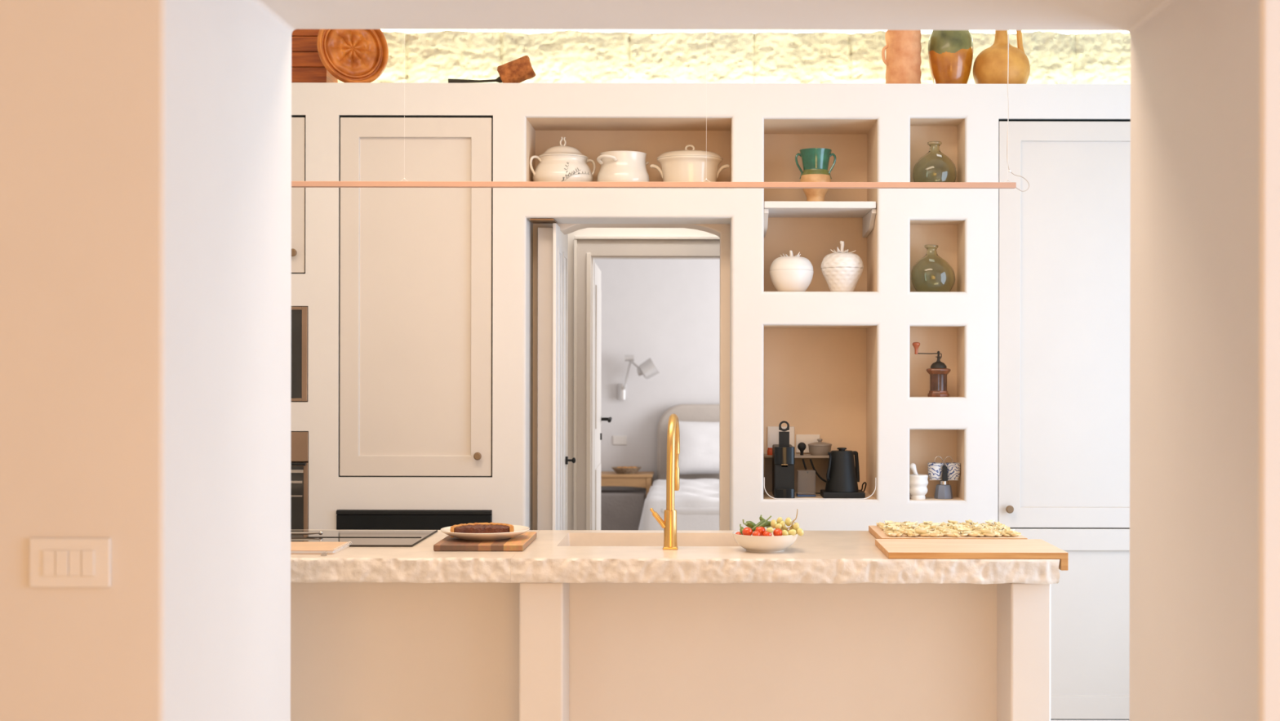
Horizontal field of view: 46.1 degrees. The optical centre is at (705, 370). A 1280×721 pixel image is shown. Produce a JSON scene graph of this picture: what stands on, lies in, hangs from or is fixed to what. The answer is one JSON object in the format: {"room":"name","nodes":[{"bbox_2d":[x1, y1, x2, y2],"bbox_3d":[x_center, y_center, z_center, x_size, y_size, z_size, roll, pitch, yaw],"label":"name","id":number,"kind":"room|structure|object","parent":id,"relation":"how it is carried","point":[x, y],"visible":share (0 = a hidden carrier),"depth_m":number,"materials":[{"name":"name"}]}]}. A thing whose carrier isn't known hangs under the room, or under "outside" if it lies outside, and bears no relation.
{"room":"kitchen","nodes":[
{"label":"kitchen","id":0,"kind":"room"},
{"bbox_2d":[0,0,1279,720],"bbox_3d":[0.001,-0.260,2.982,6.400,3.400,0.803,0,0,0],"label":"wall","id":1,"kind":"structure","parent":0,"point":[145,145],"depth_m":2.71,"materials":[{"name":"paint"}]},
{"bbox_2d":[29,537,111,586],"bbox_3d":[-1.091,0.329,2.573,0.139,0.085,0.013,0,0,0],"label":"light switch","id":2,"kind":"object","parent":1,"relation":"attached to","point":[54,562],"visible":1,"depth_m":2.57,"materials":[{"name":"plastic"}]},
{"bbox_2d":[567,227,719,529],"bbox_3d":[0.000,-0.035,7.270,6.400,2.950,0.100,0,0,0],"label":"door frame","id":3,"kind":"structure","parent":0,"point":[588,231],"depth_m":7.22,"materials":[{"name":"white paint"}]},
{"bbox_2d":[593,262,612,529],"bbox_3d":[-0.541,0.447,7.690,0.104,1.964,0.720,0,0,-1],"label":"door","id":4,"kind":"structure","parent":3,"relation":"attached to","point":[597,292],"depth_m":7.57,"materials":[{"name":"white paint"}]},
{"bbox_2d":[594,258,719,490],"bbox_3d":[0.000,-0.035,11.550,6.400,2.950,0.100,0,0,0],"label":"wall","id":5,"kind":"structure","parent":0,"point":[665,311],"depth_m":11.50,"materials":[{"name":"paint"}]},
{"bbox_2d":[613,435,626,444],"bbox_3d":[-0.656,0.532,11.495,0.107,0.069,0.010,0,0,0],"label":"light switch","id":6,"kind":"object","parent":5,"relation":"attached to","point":[617,440],"visible":1,"depth_m":11.49,"materials":[{"name":"plastic"}]},
{"bbox_2d":[617,355,659,399],"bbox_3d":[-0.517,0.051,11.354,0.382,0.339,0.161,0,0,29],"label":"wall lamp","id":7,"kind":"object","parent":5,"relation":"attached to","point":[647,368],"visible":1,"depth_m":11.29,"materials":[{"name":"metal"}]},
{"bbox_2d":[290,82,1130,720],"bbox_3d":[-0.200,0.160,6.070,5.400,2.560,0.440,0,0,0],"label":"wall","id":8,"kind":"structure","parent":0,"point":[843,368],"depth_m":5.85,"materials":[{"name":"paint"}]},
{"bbox_2d":[291,115,305,273],"bbox_3d":[-1.755,-0.688,5.862,0.390,0.618,0.075,0,0,0],"label":"upper cabinet","id":9,"kind":"object","parent":8,"relation":"attached to","point":[298,122],"visible":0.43,"depth_m":5.85,"materials":[{"name":"paint"}]},
{"bbox_2d":[290,306,307,400],"bbox_3d":[-1.770,-0.066,5.870,0.436,0.368,0.049,0,0,0],"label":"microwave","id":10,"kind":"object","parent":8,"relation":"attached to","point":[299,370],"visible":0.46,"depth_m":5.85,"materials":[{"name":"brown metal"}]},
{"bbox_2d":[290,431,308,529],"bbox_3d":[-1.770,0.563,5.852,0.439,0.651,0.086,0,0,0],"label":"oven","id":11,"kind":"object","parent":8,"relation":"in","point":[299,439],"visible":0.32,"depth_m":5.85,"materials":[{"name":"brown metal"}]},
{"bbox_2d":[291,29,337,82],"bbox_3d":[-1.697,-1.325,6.107,0.385,0.402,0.205,0,0,0],"label":"wooden crate","id":12,"kind":"object","parent":8,"relation":"on","point":[307,66],"visible":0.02,"depth_m":6.01,"materials":[{"name":"brown wood"}]},
{"bbox_2d":[316,29,388,82],"bbox_3d":[-1.396,-1.274,5.933,0.288,0.298,0.079,0,0,-30],"label":"dish","id":13,"kind":"object","parent":8,"relation":"on","point":[349,55],"visible":0.85,"depth_m":5.93,"materials":[{"name":"brown wood"}]},
{"bbox_2d":[336,509,492,529],"bbox_3d":[-1.136,0.717,5.864,0.604,0.346,0.061,0,0,0],"label":"oven","id":14,"kind":"object","parent":8,"relation":"in","point":[346,519],"visible":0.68,"depth_m":5.84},
{"bbox_2d":[338,115,493,476],"bbox_3d":[-1.131,-0.291,5.862,0.601,1.411,0.075,0,0,0],"label":"upper cabinet","id":15,"kind":"object","parent":8,"relation":"attached to","point":[416,264],"visible":1,"depth_m":5.87,"materials":[{"name":"paint"}]},
{"bbox_2d":[448,55,535,83],"bbox_3d":[-0.854,-1.195,6.000,0.348,0.131,0.092,0,0,0],"label":"wooden scoop","id":16,"kind":"object","parent":8,"relation":"on","point":[519,70],"visible":0.9,"depth_m":5.96,"materials":[{"name":"wood"}]},
{"bbox_2d":[529,218,556,223],"bbox_3d":[-0.640,-0.592,5.935,0.094,0.006,0.130,0,0,0],"label":"trim","id":17,"kind":"structure","parent":8,"relation":"attached to","point":[533,220],"depth_m":5.90,"materials":[{"name":"brown wood"}]},
{"bbox_2d":[537,222,575,529],"bbox_3d":[-0.610,0.422,6.181,0.087,2.013,0.498,0,0,6],"label":"door","id":18,"kind":"structure","parent":8,"relation":"in","point":[553,460],"depth_m":5.98,"materials":[{"name":"white paint"}]},
{"bbox_2d":[528,137,595,182],"bbox_3d":[-0.572,-0.827,6.015,0.241,0.221,0.241,0,0,15],"label":"soup tureen","id":19,"kind":"object","parent":8,"relation":"on","point":[562,162],"visible":0.88,"depth_m":5.93,"materials":[{"name":"white ceramic"}]},
{"bbox_2d":[596,151,649,182],"bbox_3d":[-0.330,-0.792,6.016,0.226,0.152,0.211,0,0,-11],"label":"pot","id":20,"kind":"object","parent":8,"relation":"on","point":[615,166],"visible":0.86,"depth_m":5.93,"materials":[{"name":"white ceramic"}]},
{"bbox_2d":[532,223,730,530],"bbox_3d":[-0.301,0.406,6.190,0.840,2.066,0.200,0,0,0],"label":"trim","id":21,"kind":"structure","parent":8,"relation":"attached to","point":[722,231],"depth_m":6.09,"materials":[{"name":"paint"}]},
{"bbox_2d":[649,144,729,182],"bbox_3d":[-0.063,-0.811,6.015,0.249,0.190,0.247,0,0,44],"label":"casserole dish","id":22,"kind":"object","parent":8,"relation":"on","point":[678,166],"visible":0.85,"depth_m":5.93,"materials":[{"name":"beige ceramic"}]},
{"bbox_2d":[767,426,794,449],"bbox_3d":[0.314,0.284,6.245,0.112,0.104,0.010,0,0,0],"label":"wall socket","id":23,"kind":"object","parent":8,"relation":"attached to","point":[772,431],"visible":0.59,"depth_m":6.24,"materials":[{"name":"plastic"}]},
{"bbox_2d":[772,420,795,497],"bbox_3d":[0.310,0.349,5.973,0.080,0.303,0.213,0,0,0],"label":"coffee machine","id":24,"kind":"object","parent":8,"relation":"on","point":[783,453],"visible":1,"depth_m":5.88,"materials":[{"name":"black plastic"}]},
{"bbox_2d":[773,488,794,497],"bbox_3d":[0.310,0.481,5.877,0.080,0.039,0.020,0,0,0],"label":"drip tray","id":25,"kind":"object","parent":24,"relation":"on","point":[778,492],"depth_m":5.87,"materials":[{"name":"plastic"}]},
{"bbox_2d":[769,250,813,291],"bbox_3d":[0.343,-0.395,5.984,0.176,0.170,0.176,0,0,-5],"label":"jar","id":26,"kind":"object","parent":8,"relation":"on","point":[791,273],"visible":0.93,"depth_m":5.92,"materials":[{"name":"ceramic"}]},
{"bbox_2d":[763,453,829,493],"bbox_3d":[0.374,0.423,6.165,0.279,0.156,0.140,0,0,0],"label":"shelf","id":27,"kind":"object","parent":8,"relation":"on","point":[820,463],"visible":0.42,"depth_m":6.23,"materials":[{"name":"wood"}]},
{"bbox_2d":[767,447,772,454],"bbox_3d":[0.265,0.330,6.150,0.024,0.029,0.024,0,0,0],"label":"spice jar","id":28,"kind":"object","parent":27,"relation":"on","point":[770,449],"visible":0.85,"depth_m":6.14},
{"bbox_2d":[797,442,805,454],"bbox_3d":[0.393,0.318,6.120,0.035,0.052,0.020,0,0,0],"label":"scoop","id":29,"kind":"object","parent":27,"relation":"on","point":[802,446],"visible":1,"depth_m":6.11,"materials":[{"name":"plastic"}]},
{"bbox_2d":[801,458,807,469],"bbox_3d":[0.404,0.387,6.088,0.026,0.059,0.008,0,0,0],"label":"power cable","id":30,"kind":"object","parent":27,"relation":"hanging from","point":[803,461],"visible":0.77,"depth_m":6.08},
{"bbox_2d":[809,458,826,482],"bbox_3d":[0.460,0.407,6.088,0.076,0.100,0.008,0,0,0],"label":"power cable","id":31,"kind":"object","parent":27,"relation":"hanging from","point":[811,460],"visible":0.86,"depth_m":6.08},
{"bbox_2d":[808,438,831,455],"bbox_3d":[0.469,0.312,6.150,0.100,0.067,0.100,0,0,0],"label":"lidded pot","id":32,"kind":"object","parent":27,"relation":"on","point":[817,448],"visible":0.98,"depth_m":6.11,"materials":[{"name":"grey ceramic"}]},
{"bbox_2d":[795,469,815,496],"bbox_3d":[0.402,0.449,6.000,0.074,0.104,0.072,0,0,0],"label":"water tank","id":33,"kind":"object","parent":8,"relation":"on","point":[806,478],"visible":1,"depth_m":5.96,"materials":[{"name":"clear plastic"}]},
{"bbox_2d":[795,434,819,453],"bbox_3d":[0.426,0.304,6.245,0.100,0.077,0.010,0,0,0],"label":"wall socket","id":34,"kind":"object","parent":8,"relation":"attached to","point":[806,438],"visible":0.53,"depth_m":6.24,"materials":[{"name":"plastic"}]},
{"bbox_2d":[764,477,875,498],"bbox_3d":[0.448,0.459,5.863,0.439,0.084,0.006,0,0,0],"label":"tray","id":35,"kind":"object","parent":8,"relation":"on","point":[764,477],"visible":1,"depth_m":5.86,"materials":[{"name":"white paint"}]},
{"bbox_2d":[764,200,876,237],"bbox_3d":[0.450,-0.607,6.045,0.441,0.110,0.366,0,0,0],"label":"niche shelf","id":36,"kind":"object","parent":8,"relation":"attached to","point":[867,211],"visible":0.82,"depth_m":5.94,"materials":[{"name":"paint"}]},
{"bbox_2d":[795,147,835,201],"bbox_3d":[0.441,-0.772,6.010,0.130,0.220,0.130,0,0,45],"label":"vase","id":37,"kind":"object","parent":36,"relation":"on","point":[815,161],"visible":0.87,"depth_m":5.97,"materials":[{"name":"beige ceramic"}]},
{"bbox_2d":[815,481,866,497],"bbox_3d":[0.534,0.472,5.991,0.217,0.058,0.193,0,0,0],"label":"base","id":38,"kind":"object","parent":8,"relation":"on","point":[860,494],"visible":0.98,"depth_m":5.89,"materials":[{"name":"plastic"}]},
{"bbox_2d":[825,447,859,492],"bbox_3d":[0.542,0.392,5.965,0.147,0.172,0.133,0,0,-12],"label":"electric kettle","id":39,"kind":"object","parent":38,"relation":"on","point":[842,475],"visible":1,"depth_m":5.92,"materials":[{"name":"black plastic"}]},
{"bbox_2d":[821,240,863,291],"bbox_3d":[0.545,-0.413,5.985,0.170,0.209,0.170,0,0,-5],"label":"jar","id":40,"kind":"object","parent":8,"relation":"on","point":[842,270],"visible":0.9,"depth_m":5.93,"materials":[{"name":"ceramic"}]},
{"bbox_2d":[881,30,921,84],"bbox_3d":[0.792,-1.239,6.001,0.144,0.239,0.144,0,0,31],"label":"cylinder","id":41,"kind":"object","parent":8,"relation":"on","point":[903,60],"visible":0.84,"depth_m":5.94,"materials":[{"name":"ceramic"}]},
{"bbox_2d":[909,474,928,499],"bbox_3d":[0.837,0.458,5.910,0.075,0.096,0.075,0,0,-43],"label":"mortar","id":42,"kind":"object","parent":8,"relation":"on","point":[918,483],"visible":0.98,"depth_m":5.88,"materials":[{"name":"ceramic"}]},
{"bbox_2d":[909,462,918,475],"bbox_3d":[0.831,0.414,5.910,0.055,0.101,0.025,0,0,0],"label":"pestle","id":43,"kind":"object","parent":42,"relation":"in","point":[913,466],"visible":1,"depth_m":5.90,"materials":[{"name":"ceramic"}]},
{"bbox_2d":[912,342,951,396],"bbox_3d":[0.897,-0.005,5.929,0.145,0.216,0.090,0,0,-23],"label":"coffee grinder","id":44,"kind":"object","parent":8,"relation":"on","point":[938,371],"visible":1,"depth_m":5.91,"materials":[{"name":"brown wood"}]},
{"bbox_2d":[911,244,955,291],"bbox_3d":[0.903,-0.404,5.947,0.173,0.188,0.172,0,0,0],"label":"glass bottle","id":45,"kind":"object","parent":8,"relation":"on","point":[931,273],"visible":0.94,"depth_m":5.88,"materials":[{"name":"glass"}]},
{"bbox_2d":[912,141,956,182],"bbox_3d":[0.908,-0.811,5.947,0.173,0.187,0.173,0,0,-11],"label":"glass bottle","id":46,"kind":"object","parent":8,"relation":"on","point":[934,166],"visible":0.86,"depth_m":5.88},
{"bbox_2d":[928,456,958,498],"bbox_3d":[0.944,0.422,5.945,0.116,0.168,0.074,0,0,0],"label":"coffee maker","id":47,"kind":"object","parent":8,"relation":"on","point":[943,490],"visible":1,"depth_m":5.92,"materials":[{"name":"metal"}]},
{"bbox_2d":[927,462,943,479],"bbox_3d":[0.913,0.398,5.949,0.065,0.064,0.065,0,0,0],"label":"espresso cup","id":48,"kind":"object","parent":47,"relation":"on","point":[935,468],"visible":1,"depth_m":5.92,"materials":[{"name":"ceramic"}]},
{"bbox_2d":[944,462,960,479],"bbox_3d":[0.979,0.398,5.949,0.065,0.064,0.065,0,0,-36],"label":"espresso cup","id":49,"kind":"object","parent":47,"relation":"on","point":[953,468],"visible":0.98,"depth_m":5.92,"materials":[{"name":"ceramic"}]},
{"bbox_2d":[928,30,973,84],"bbox_3d":[0.980,-1.250,6.000,0.180,0.261,0.180,0,0,-7],"label":"jar","id":50,"kind":"object","parent":8,"relation":"on","point":[950,52],"visible":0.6,"depth_m":5.93,"materials":[{"name":"orange ceramic"}]},
{"bbox_2d":[973,30,1030,84],"bbox_3d":[1.183,-1.271,6.000,0.225,0.304,0.225,0,0,-33],"label":"jug","id":51,"kind":"object","parent":8,"relation":"on","point":[990,65],"visible":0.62,"depth_m":5.92,"materials":[{"name":"ceramic"}]},
{"bbox_2d":[998,119,1130,719],"bbox_3d":[1.437,0.190,5.862,0.591,2.344,0.075,0,0,0],"label":"tall cabinet","id":52,"kind":"object","parent":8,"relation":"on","point":[1064,240],"visible":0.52,"depth_m":5.87,"materials":[{"name":"paint"}]},
{"bbox_2d":[337,30,1130,84],"bbox_3d":[-0.197,-1.485,6.445,5.400,0.950,0.189,0,0,0],"label":"stone wall","id":53,"kind":"structure","parent":0,"point":[567,56],"depth_m":6.37,"materials":[{"name":"stone"}]},
{"bbox_2d":[381,29,1128,34],"bbox_3d":[-0.198,-1.460,6.460,5.300,0.012,0.020,0,0,0],"label":"light strip","id":54,"kind":"object","parent":53,"relation":"attached to","point":[406,31],"visible":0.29,"depth_m":6.45,"materials":[{"name":"plastic"}]},
{"bbox_3d":[0.003,-1.710,4.700,6.400,0.700,14.600,0,0,0],"label":"ceiling","id":55,"kind":"structure","parent":0,"visible":0},
{"bbox_2d":[291,30,1029,191],"bbox_3d":[-0.437,-1.256,4.600,2.866,1.409,0.028,0,0,0],"label":"pendant lamp","id":56,"kind":"object","parent":55,"relation":"hanging from","point":[401,184],"visible":0.88,"depth_m":4.59,"materials":[{"name":"orange metal"}]},
{"bbox_3d":[-0.003,1.490,4.700,6.400,0.100,14.600,0,0,0],"label":"floor","id":57,"kind":"structure","parent":0,"visible":0},
{"bbox_2d":[600,489,646,529],"bbox_3d":[-0.700,1.172,11.255,0.510,0.532,0.290,0,0,0],"label":"pouf","id":58,"kind":"object","parent":57,"relation":"on","point":[620,509],"visible":0.19,"depth_m":11.11,"materials":[{"name":"grey fabric"}]},
{"bbox_2d":[600,471,653,495],"bbox_3d":[-0.699,1.104,11.275,0.610,0.670,0.370,0,0,0],"label":"bedside table","id":59,"kind":"object","parent":57,"relation":"on","point":[641,478],"visible":0.27,"depth_m":11.11,"materials":[{"name":"brown wood"}]},
{"bbox_2d":[611,466,641,473],"bbox_3d":[-0.594,0.743,11.250,0.230,0.052,0.230,0,0,0],"label":"bowl","id":60,"kind":"object","parent":59,"relation":"on","point":[619,469],"visible":1,"depth_m":11.18,"materials":[{"name":"wood"}]},
{"bbox_2d":[290,582,1050,720],"bbox_3d":[-0.759,1.018,4.616,3.484,0.841,0.708,0,0,0],"label":"kitchen island","id":61,"kind":"object","parent":57,"relation":"on","point":[360,651],"visible":0.44,"depth_m":4.47,"materials":[{"name":"paint"}]},
{"bbox_2d":[290,529,1059,583],"bbox_3d":[-0.776,0.624,4.602,3.550,0.190,0.764,0,0,0],"label":"island countertop","id":62,"kind":"structure","parent":61,"relation":"on","point":[554,556],"depth_m":4.23,"materials":[{"name":"stone"}]},
{"bbox_2d":[290,541,351,553],"bbox_3d":[-1.221,0.521,4.428,0.311,0.015,0.215,0,0,0],"label":"cutting board","id":63,"kind":"object","parent":62,"relation":"on","point":[296,547],"visible":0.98,"depth_m":4.41,"materials":[{"name":"wood"}]},
{"bbox_2d":[290,529,437,546],"bbox_3d":[-1.304,0.524,4.716,0.848,0.006,0.429,0,0,0],"label":"induction hob","id":64,"kind":"object","parent":62,"relation":"in","point":[358,538],"visible":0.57,"depth_m":4.71,"materials":[{"name":"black glass"}]},
{"bbox_2d":[290,530,323,534],"bbox_3d":[-1.353,0.507,4.750,0.282,0.029,0.080,0,0,0],"label":"ladle","id":65,"kind":"object","parent":64,"relation":"on","point":[320,532],"visible":0.39,"depth_m":4.75,"materials":[{"name":"metal"}]},
{"bbox_2d":[433,531,536,551],"bbox_3d":[-0.666,0.519,4.570,0.264,0.020,0.356,0,0,0],"label":"chopping board","id":66,"kind":"object","parent":62,"relation":"on","point":[520,542],"visible":0.77,"depth_m":4.40,"materials":[{"name":"wood"}]},
{"bbox_2d":[440,524,529,540],"bbox_3d":[-0.670,0.494,4.565,0.269,0.028,0.269,0,0,3],"label":"dinner plate","id":67,"kind":"object","parent":66,"relation":"on","point":[518,529],"visible":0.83,"depth_m":4.47,"materials":[{"name":"white ceramic"}]},
{"bbox_2d":[450,522,514,537],"bbox_3d":[-0.673,0.484,4.572,0.193,0.035,0.123,0,0,0],"label":"tart","id":68,"kind":"object","parent":67,"relation":"on","point":[476,527],"visible":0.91,"depth_m":4.52,"materials":[{"name":"food"}]},
{"bbox_2d":[556,533,740,546],"bbox_3d":[-0.143,0.625,4.718,0.613,0.190,0.375,0,0,0],"label":"sink basin","id":69,"kind":"object","parent":62,"relation":"in","point":[563,539],"depth_m":4.90,"materials":[{"name":"stone"}]},
{"bbox_2d":[649,413,679,549],"bbox_3d":[-0.122,0.330,4.543,0.087,0.400,0.204,0,0,0],"label":"tap","id":70,"kind":"object","parent":62,"relation":"on","point":[668,523],"visible":1,"depth_m":4.45,"materials":[{"name":"gold metal"}]},
{"bbox_2d":[732,528,798,552],"bbox_3d":[0.176,0.504,4.430,0.197,0.052,0.197,0,0,0],"label":"fruit bowl","id":71,"kind":"object","parent":62,"relation":"on","point":[761,544],"visible":0.83,"depth_m":4.36,"materials":[{"name":"white ceramic"}]},
{"bbox_2d":[739,524,743,534],"bbox_3d":[0.111,0.468,4.402,0.022,0.037,0.022,0,0,0],"label":"pepper","id":72,"kind":"object","parent":71,"relation":"in","point":[741,528],"visible":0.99,"depth_m":4.40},
{"bbox_2d":[742,526,752,535],"bbox_3d":[0.123,0.472,4.385,0.031,0.029,0.031,0,0,0],"label":"tomato","id":73,"kind":"object","parent":71,"relation":"in","point":[747,531],"visible":0.99,"depth_m":4.37,"materials":[{"name":"food"}]},
{"bbox_2d":[742,519,755,528],"bbox_3d":[0.131,0.458,4.438,0.054,0.041,0.024,0,0,-21],"label":"pepper","id":74,"kind":"object","parent":71,"relation":"in","point":[750,524],"visible":0.73,"depth_m":4.43,"materials":[{"name":"food"}]},
{"bbox_2d":[751,530,760,535],"bbox_3d":[0.148,0.477,4.360,0.025,0.024,0.025,0,0,0],"label":"tomato","id":75,"kind":"object","parent":71,"relation":"in","point":[755,532],"visible":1,"depth_m":4.35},
{"bbox_2d":[755,526,765,535],"bbox_3d":[0.160,0.469,4.390,0.033,0.031,0.033,0,0,0],"label":"tomato","id":76,"kind":"object","parent":71,"relation":"in","point":[761,529],"visible":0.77,"depth_m":4.38,"materials":[{"name":"food"}]},
{"bbox_2d":[751,515,771,531],"bbox_3d":[0.162,0.448,4.406,0.064,0.047,0.020,0,0,-22],"label":"pepper","id":77,"kind":"object","parent":71,"relation":"in","point":[761,521],"visible":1,"depth_m":4.40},
{"bbox_2d":[755,520,770,529],"bbox_3d":[0.183,0.455,4.402,0.083,0.030,0.021,0,0,-35],"label":"pepper","id":78,"kind":"object","parent":71,"relation":"in","point":[767,523],"visible":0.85,"depth_m":4.39,"materials":[{"name":"food"}]},
{"bbox_2d":[759,514,770,527],"bbox_3d":[0.178,0.449,4.460,0.035,0.042,0.016,0,0,0],"label":"pepper","id":79,"kind":"object","parent":71,"relation":"in","point":[761,517],"visible":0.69,"depth_m":4.46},
{"bbox_2d":[762,530,772,536],"bbox_3d":[0.179,0.478,4.362,0.027,0.026,0.027,0,0,0],"label":"tomato","id":80,"kind":"object","parent":71,"relation":"in","point":[766,533],"visible":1,"depth_m":4.35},
{"bbox_2d":[773,528,782,535],"bbox_3d":[0.211,0.474,4.375,0.029,0.028,0.029,0,0,0],"label":"tomato","id":81,"kind":"object","parent":71,"relation":"in","point":[777,531],"visible":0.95,"depth_m":4.36,"materials":[{"name":"food"}]},
{"bbox_2d":[766,508,804,535],"bbox_3d":[0.227,0.448,4.394,0.112,0.086,0.067,0,0,-12],"label":"grape bunch","id":82,"kind":"object","parent":71,"relation":"in","point":[794,529],"visible":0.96,"depth_m":4.38,"materials":[{"name":"food"}]},
{"bbox_2d":[868,524,1027,538],"bbox_3d":[0.762,0.521,4.770,0.446,0.020,0.370,0,0,0],"label":"board","id":83,"kind":"object","parent":62,"relation":"on","point":[878,533],"visible":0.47,"depth_m":4.61,"materials":[{"name":"brown wood"}]},
{"bbox_2d":[888,532,898,536],"bbox_3d":[0.578,0.504,4.610,0.034,0.011,0.018,2,-1,-33],"label":"pasta piece","id":84,"kind":"object","parent":83,"relation":"on","point":[889,534],"visible":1,"depth_m":4.60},
{"bbox_2d":[920,533,929,536],"bbox_3d":[0.677,0.504,4.614,0.031,0.013,0.018,0,0,30],"label":"pasta piece","id":85,"kind":"object","parent":83,"relation":"on","point":[926,534],"visible":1,"depth_m":4.61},
{"bbox_2d":[927,532,938,537],"bbox_3d":[0.700,0.504,4.608,0.034,0.013,0.017,0,0,27],"label":"pasta piece","id":86,"kind":"object","parent":83,"relation":"on","point":[934,535],"visible":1,"depth_m":4.60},
{"bbox_2d":[946,532,959,537],"bbox_3d":[0.760,0.504,4.611,0.038,0.014,0.019,0,0,6],"label":"pasta piece","id":87,"kind":"object","parent":83,"relation":"on","point":[949,534],"visible":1,"depth_m":4.61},
{"bbox_2d":[947,520,958,524],"bbox_3d":[0.810,0.495,4.912,0.033,0.012,0.017,0,0,36],"label":"pasta piece","id":88,"kind":"object","parent":83,"relation":"on","point":[948,521],"visible":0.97,"depth_m":4.91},
{"bbox_2d":[968,532,980,536],"bbox_3d":[0.826,0.503,4.613,0.036,0.010,0.019,0,0,27],"label":"pasta piece","id":89,"kind":"object","parent":83,"relation":"on","point":[972,534],"visible":1,"depth_m":4.61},
{"bbox_2d":[984,532,995,536],"bbox_3d":[0.875,0.503,4.611,0.035,0.012,0.018,0,0,7],"label":"pasta piece","id":90,"kind":"object","parent":83,"relation":"on","point":[993,534],"visible":1,"depth_m":4.60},
{"label":"pasta piece","id":91,"kind":"object","parent":83,"relation":"on","visible":0},
{"bbox_2d":[972,526,983,529],"bbox_3d":[0.858,0.495,4.725,0.035,0.013,0.018,0,0,30],"label":"pasta piece","id":92,"kind":"object","parent":91,"relation":"on","point":[974,527],"visible":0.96,"depth_m":4.72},
{"label":"pasta piece","id":93,"kind":"object","parent":83,"relation":"on","visible":0},
{"bbox_2d":[979,528,992,533],"bbox_3d":[0.865,0.494,4.622,0.038,0.015,0.019,0,0,24],"label":"pasta piece","id":94,"kind":"object","parent":93,"relation":"on","point":[980,530],"visible":1,"depth_m":4.61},
{"label":"pasta piece","id":95,"kind":"object","parent":83,"relation":"on","visible":0},
{"bbox_2d":[907,524,918,528],"bbox_3d":[0.659,0.495,4.766,0.020,0.011,0.037,0,0,44],"label":"pasta piece","id":96,"kind":"object","parent":95,"relation":"on","point":[909,526],"visible":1,"depth_m":4.76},
{"label":"pasta piece","id":97,"kind":"object","parent":83,"relation":"on","visible":0},
{"bbox_2d":[957,527,969,531],"bbox_3d":[0.803,0.495,4.665,0.036,0.014,0.019,0,0,5],"label":"pasta piece","id":98,"kind":"object","parent":97,"relation":"on","point":[965,529],"visible":0.95,"depth_m":4.67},
{"label":"pasta piece","id":99,"kind":"object","parent":83,"relation":"on","visible":0},
{"bbox_2d":[931,522,941,525],"bbox_3d":[0.741,0.494,4.818,0.020,0.014,0.039,0,0,41],"label":"pasta piece","id":100,"kind":"object","parent":99,"relation":"on","point":[935,523],"visible":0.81,"depth_m":4.82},
{"label":"pasta piece","id":101,"kind":"object","parent":83,"relation":"on","visible":0},
{"bbox_2d":[887,525,897,529],"bbox_3d":[0.590,0.494,4.720,0.033,0.012,0.020,0,0,11],"label":"pasta piece","id":102,"kind":"object","parent":101,"relation":"on","point":[888,526],"visible":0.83,"depth_m":4.72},
{"label":"pasta piece","id":103,"kind":"object","parent":83,"relation":"on","visible":0},
{"bbox_2d":[905,521,915,525],"bbox_3d":[0.658,0.494,4.819,0.030,0.014,0.019,0,0,-25],"label":"pasta piece","id":104,"kind":"object","parent":103,"relation":"on","point":[911,523],"visible":0.88,"depth_m":4.82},
{"label":"pasta piece","id":105,"kind":"object","parent":83,"relation":"on","visible":0},
{"bbox_2d":[888,522,900,526],"bbox_3d":[0.605,0.495,4.809,0.038,0.014,0.020,0,0,8],"label":"pasta piece","id":106,"kind":"object","parent":105,"relation":"on","point":[898,524],"visible":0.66,"depth_m":4.81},
{"label":"pasta piece","id":107,"kind":"object","parent":83,"relation":"on","visible":0},
{"bbox_2d":[884,520,894,524],"bbox_3d":[0.598,0.494,4.868,0.032,0.015,0.020,0,0,-34],"label":"pasta piece","id":108,"kind":"object","parent":107,"relation":"on","point":[888,522],"visible":0.94,"depth_m":4.87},
{"label":"pasta piece","id":109,"kind":"object","parent":83,"relation":"on","visible":0},
{"bbox_2d":[915,528,928,533],"bbox_3d":[0.668,0.494,4.625,0.039,0.014,0.020,0,0,18],"label":"pasta piece","id":110,"kind":"object","parent":109,"relation":"on","point":[920,531],"visible":1,"depth_m":4.62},
{"bbox_2d":[875,538,1068,570],"bbox_3d":[0.770,0.538,4.402,0.507,0.050,0.339,0,0,0],"label":"board","id":111,"kind":"object","parent":62,"relation":"on","point":[997,548],"visible":0.96,"depth_m":4.31,"materials":[{"name":"brown wood"}]},
{"bbox_2d":[657,404,719,515],"bbox_3d":[0.523,0.823,10.390,1.780,1.135,2.180,0,0,0],"label":"bed","id":112,"kind":"object","parent":57,"relation":"on","point":[685,412],"visible":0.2,"depth_m":11.36,"materials":[{"name":"fabric"}]},
{"bbox_2d":[638,478,719,529],"bbox_3d":[0.463,1.189,10.127,1.920,0.826,1.854,0,0,0],"label":"duvet","id":113,"kind":"object","parent":112,"relation":"on","point":[698,492],"visible":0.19,"depth_m":9.34,"materials":[{"name":"fabric"}]},
{"bbox_2d":[678,420,719,474],"bbox_3d":[0.071,0.573,11.178,0.703,0.404,0.223,0,0,2],"label":"pillow","id":114,"kind":"object","parent":112,"relation":"on","point":[699,453],"visible":0.41,"depth_m":11.10,"materials":[{"name":"fabric"}]},
{"label":"pasta piece","id":115,"kind":"object","parent":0,"visible":0},
{"bbox_2d":[892,526,899,531],"bbox_3d":[0.594,0.493,4.677,0.019,0.015,0.037,0,0,23],"label":"pasta piece","id":116,"kind":"object","parent":115,"relation":"on","point":[894,528],"visible":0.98,"depth_m":4.67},
{"label":"pasta piece","id":117,"kind":"object","parent":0,"visible":0},
{"bbox_2d":[985,520,994,523],"bbox_3d":[0.931,0.494,4.911,0.033,0.012,0.016,0,0,-35],"label":"pasta piece","id":118,"kind":"object","parent":117,"relation":"on","point":[988,521],"visible":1,"depth_m":4.91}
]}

